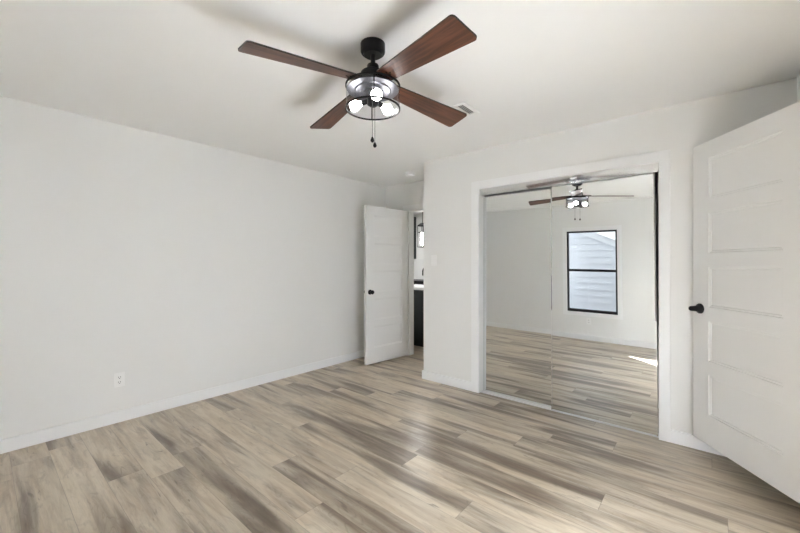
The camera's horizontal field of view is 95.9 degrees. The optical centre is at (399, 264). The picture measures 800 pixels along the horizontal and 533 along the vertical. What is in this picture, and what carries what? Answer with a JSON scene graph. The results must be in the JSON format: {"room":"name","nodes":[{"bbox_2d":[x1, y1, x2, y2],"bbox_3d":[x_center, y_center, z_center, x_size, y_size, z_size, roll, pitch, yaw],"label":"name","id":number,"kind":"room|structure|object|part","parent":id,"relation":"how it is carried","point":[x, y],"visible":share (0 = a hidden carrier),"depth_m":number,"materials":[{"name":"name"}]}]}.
{"room":"empty bedroom","nodes":[
{"label":"empty bedroom","id":0,"kind":"room"},
{"bbox_2d":[0,96,385,439],"bbox_3d":[-1.670,0.070,3.783,0.110,2.440,4.570,0,0,41],"label":"wall","id":1,"kind":"structure","parent":0,"point":[177,266],"depth_m":3.13,"materials":[{"name":"white paint"}]},
{"bbox_2d":[114,372,124,387],"bbox_3d":[-2.299,0.945,2.958,0.009,0.116,0.072,0,0,41],"label":"wall outlet","id":2,"kind":"object","parent":1,"relation":"attached to","point":[119,378],"visible":1,"depth_m":2.96,"materials":[{"name":"white plastic"}]},
{"bbox_2d":[0,350,364,453],"bbox_3d":[-1.639,1.243,3.723,0.015,0.094,4.400,0,0,41],"label":"baseboard","id":3,"kind":"structure","parent":1,"relation":"attached to","point":[60,431],"depth_m":3.12,"materials":[{"name":"white paint"}]},
{"bbox_2d":[0,0,799,214],"bbox_3d":[0.432,-1.210,3.647,8.310,0.120,7.100,0,0,41],"label":"ceiling","id":4,"kind":"structure","parent":0,"point":[173,68],"depth_m":2.09,"materials":[{"name":"white paint"}]},
{"bbox_2d":[238,14,476,147],"bbox_3d":[-0.142,-0.886,1.886,1.006,0.527,1.006,0,0,8],"label":"ceiling fan","id":5,"kind":"object","parent":4,"relation":"hanging from","point":[374,85],"visible":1,"depth_m":1.77,"materials":[{"name":"brown wood"}]},
{"bbox_3d":[-0.438,-0.926,1.660,0.548,0.008,0.152,-5,15,-37],"label":"blade","id":6,"kind":"part","parent":5,"relation":"part of","materials":[{"name":"brown wood"}]},
{"bbox_3d":[-0.368,-0.926,2.183,0.152,0.008,0.548,-15,5,-37],"label":"blade","id":7,"kind":"part","parent":5,"relation":"part of","materials":[{"name":"brown wood"}]},
{"bbox_2d":[349,99,366,111],"bbox_3d":[-0.215,-0.841,1.903,0.109,0.059,0.076,0,0,41],"label":"bulb","id":8,"kind":"object","parent":5,"relation":"attached to","point":[355,105],"depth_m":1.89,"materials":[{"name":"white glass"}]},
{"bbox_3d":[-0.141,-0.775,1.845,0.002,0.249,0.002,0,0,41],"label":"pull chain","id":9,"kind":"part","parent":5,"relation":"part of","materials":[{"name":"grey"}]},
{"bbox_2d":[371,88,381,100],"bbox_3d":[-0.124,-0.841,1.813,0.104,0.059,0.086,0,0,41],"label":"bulb","id":10,"kind":"object","parent":5,"relation":"attached to","point":[376,94],"depth_m":1.77,"materials":[{"name":"white glass"}]},
{"bbox_2d":[378,101,392,114],"bbox_3d":[-0.087,-0.841,1.936,0.057,0.059,0.112,0,0,41],"label":"bulb","id":11,"kind":"object","parent":5,"relation":"attached to","point":[387,109],"depth_m":1.93,"materials":[{"name":"white glass"}]},
{"bbox_3d":[0.085,-0.926,1.590,0.152,0.008,0.548,15,-5,-37],"label":"blade","id":12,"kind":"part","parent":5,"relation":"part of","materials":[{"name":"brown wood"}]},
{"bbox_3d":[0.155,-0.926,2.113,0.548,0.008,0.152,5,-15,-37],"label":"blade","id":13,"kind":"part","parent":5,"relation":"part of","materials":[{"name":"brown wood"}]},
{"bbox_2d":[405,172,414,176],"bbox_3d":[0.126,-1.127,4.541,0.136,0.047,0.136,0,0,41],"label":"smoke detector","id":14,"kind":"object","parent":4,"relation":"attached to","point":[408,174],"visible":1,"depth_m":4.50,"materials":[{"name":"white plastic"}]},
{"bbox_2d":[417,212,423,247],"bbox_3d":[0.375,-0.718,6.000,0.124,0.865,0.124,0,0,41],"label":"pendant light","id":15,"kind":"object","parent":4,"relation":"hanging from","point":[422,223],"visible":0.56,"depth_m":5.98,"materials":[{"name":"black metal"}]},
{"bbox_3d":[0.375,-0.487,6.000,0.124,0.405,0.124,0,0,41],"label":"lantern frame","id":16,"kind":"part","parent":15,"relation":"part of","materials":[{"name":"black metal"}]},
{"bbox_3d":[0.375,-0.420,6.000,0.072,0.220,0.072,0,0,41],"label":"bulb","id":17,"kind":"part","parent":15,"relation":"part of","materials":[{"name":"white glass"}]},
{"bbox_2d":[451,102,479,116],"bbox_3d":[0.485,-1.144,2.660,0.104,0.012,0.230,0,0,41],"label":"ceiling vent","id":18,"kind":"object","parent":4,"relation":"in","point":[463,105],"visible":0.98,"depth_m":2.65,"materials":[{"name":"white metal"}]},
{"bbox_2d":[0,345,799,532],"bbox_3d":[-0.172,1.350,4.164,6.720,0.120,7.100,0,0,41],"label":"floor","id":19,"kind":"structure","parent":0,"point":[352,446],"depth_m":2.26,"materials":[{"name":"brown wood"}]},
{"bbox_2d":[414,284,423,346],"bbox_3d":[0.453,0.824,5.907,2.000,0.932,0.700,0,0,41],"label":"kitchen island","id":20,"kind":"object","parent":19,"relation":"on","point":[418,289],"visible":0.02,"depth_m":5.62,"materials":[{"name":"black paint"}]},
{"bbox_2d":[414,284,423,289],"bbox_3d":[0.453,0.377,5.907,2.000,0.037,0.700,0,0,41],"label":"island countertop","id":21,"kind":"structure","parent":20,"relation":"on","point":[416,286],"depth_m":5.64,"materials":[{"name":"white stone"}]},
{"bbox_2d":[414,279,423,284],"bbox_3d":[0.591,0.815,7.758,2.600,0.950,0.630,0,0,41],"label":"base cabinet","id":22,"kind":"object","parent":19,"relation":"on","point":[416,281],"visible":0.02,"depth_m":7.55,"materials":[{"name":"black paint"}]},
{"bbox_2d":[481,391,658,437],"bbox_3d":[1.393,1.286,3.192,1.472,0.007,0.076,0,0,41],"label":"door track","id":23,"kind":"object","parent":19,"relation":"on","point":[485,392],"visible":0.52,"depth_m":3.26,"materials":[{"name":"silver metal"}]},
{"bbox_2d":[483,188,550,407],"bbox_3d":[1.127,0.297,3.443,0.730,1.970,0.026,0,0,41],"label":"door","id":24,"kind":"structure","parent":23,"relation":"on","point":[516,226],"depth_m":3.44,"materials":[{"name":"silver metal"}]},
{"bbox_3d":[1.123,1.280,3.439,0.712,0.005,0.014,0,0,41],"label":"rail","id":25,"kind":"part","parent":24,"relation":"part of","materials":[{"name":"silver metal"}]},
{"bbox_3d":[1.129,-0.685,3.446,0.712,0.006,0.014,0,0,40],"label":"rail","id":26,"kind":"part","parent":24,"relation":"part of","materials":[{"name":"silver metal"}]},
{"bbox_2d":[551,172,657,435],"bbox_3d":[1.638,0.293,2.956,0.781,1.977,0.030,0,0,41],"label":"door","id":27,"kind":"structure","parent":23,"relation":"on","point":[604,303],"depth_m":2.92,"materials":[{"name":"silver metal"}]},
{"bbox_3d":[1.632,-0.692,2.968,0.739,0.006,0.014,0,0,40],"label":"rail","id":28,"kind":"part","parent":27,"relation":"part of","materials":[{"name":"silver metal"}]},
{"bbox_3d":[1.636,1.280,2.947,0.754,0.005,0.014,0,0,41],"label":"rail","id":29,"kind":"part","parent":27,"relation":"part of","materials":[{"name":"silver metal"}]},
{"bbox_2d":[414,214,423,258],"bbox_3d":[1.518,0.070,7.457,5.000,2.440,0.100,0,0,41],"label":"wall","id":30,"kind":"structure","parent":0,"point":[419,251],"depth_m":8.31,"materials":[{"name":"white paint"}]},
{"bbox_2d":[414,217,415,258],"bbox_3d":[-0.082,-0.615,8.525,0.900,0.970,0.358,0,0,41],"label":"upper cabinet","id":31,"kind":"object","parent":30,"relation":"attached to","point":[414,217],"visible":0.06,"depth_m":8.33,"materials":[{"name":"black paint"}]},
{"bbox_2d":[414,259,423,278],"bbox_3d":[0.799,0.110,8.001,2.600,0.459,0.010,0,0,41],"label":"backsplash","id":32,"kind":"structure","parent":30,"relation":"attached to","point":[418,263],"depth_m":8.31,"materials":[{"name":"white tile"}]},
{"bbox_2d":[386,172,658,408],"bbox_3d":[1.415,0.070,4.075,4.195,2.440,0.110,0,0,41],"label":"wall","id":33,"kind":"structure","parent":0,"point":[398,196],"depth_m":4.97,"materials":[{"name":"white paint"}]},
{"bbox_2d":[364,205,407,364],"bbox_3d":[-0.165,0.263,4.856,0.772,2.030,0.161,0,0,-45],"label":"door","id":34,"kind":"structure","parent":33,"relation":"in","point":[386,229],"depth_m":4.82,"materials":[{"name":"white paint"}]},
{"bbox_2d":[403,203,423,355],"bbox_3d":[0.414,0.228,4.922,0.863,2.125,0.127,0,0,41],"label":"trim","id":35,"kind":"structure","parent":33,"relation":"attached to","point":[411,209],"depth_m":5.13,"materials":[{"name":"white paint"}]},
{"bbox_2d":[424,78,796,433],"bbox_3d":[1.391,0.070,3.194,2.865,2.440,0.110,0,0,41],"label":"wall","id":36,"kind":"structure","parent":0,"point":[680,128],"depth_m":2.99,"materials":[{"name":"white paint"}]},
{"bbox_2d":[431,255,436,265],"bbox_3d":[0.374,-0.045,3.986,0.072,0.116,0.009,0,0,41],"label":"light switch","id":37,"kind":"object","parent":36,"relation":"attached to","point":[433,257],"visible":1,"depth_m":3.98,"materials":[{"name":"white plastic"}]},
{"bbox_2d":[480,163,658,195],"bbox_3d":[1.390,-0.723,3.189,1.468,0.064,0.085,0,0,41],"label":"door track","id":38,"kind":"object","parent":36,"relation":"attached to","point":[649,168],"visible":0.89,"depth_m":3.05,"materials":[{"name":"silver metal"}]},
{"bbox_2d":[471,149,669,441],"bbox_3d":[1.346,0.228,3.148,1.622,2.125,0.017,0,0,41],"label":"trim","id":39,"kind":"structure","parent":36,"relation":"attached to","point":[663,157],"depth_m":2.65,"materials":[{"name":"white paint"}]},
{"bbox_2d":[422,370,725,456],"bbox_3d":[1.567,1.243,3.411,2.880,0.094,0.700,0,0,41],"label":"baseboard","id":40,"kind":"structure","parent":36,"relation":"attached to","point":[676,437],"depth_m":2.60,"materials":[{"name":"white paint"}]},
{"bbox_2d":[797,73,799,101],"bbox_3d":[1.498,0.070,1.034,0.110,2.440,4.400,0,0,41],"label":"wall","id":41,"kind":"structure","parent":0,"point":[798,77],"depth_m":2.19,"materials":[{"name":"white paint"}]},
{"bbox_2d":[688,101,799,503],"bbox_3d":[1.979,0.188,2.106,0.106,1.987,0.777,0,0,4],"label":"door","id":42,"kind":"structure","parent":41,"relation":"in","point":[745,308],"depth_m":2.05,"materials":[{"name":"white paint"}]},
{"bbox_3d":[1.985,0.296,2.430,0.070,0.068,0.068,0,0,4],"label":"knob","id":43,"kind":"part","parent":42,"relation":"part of","materials":[{"name":"black metal"}]}
]}

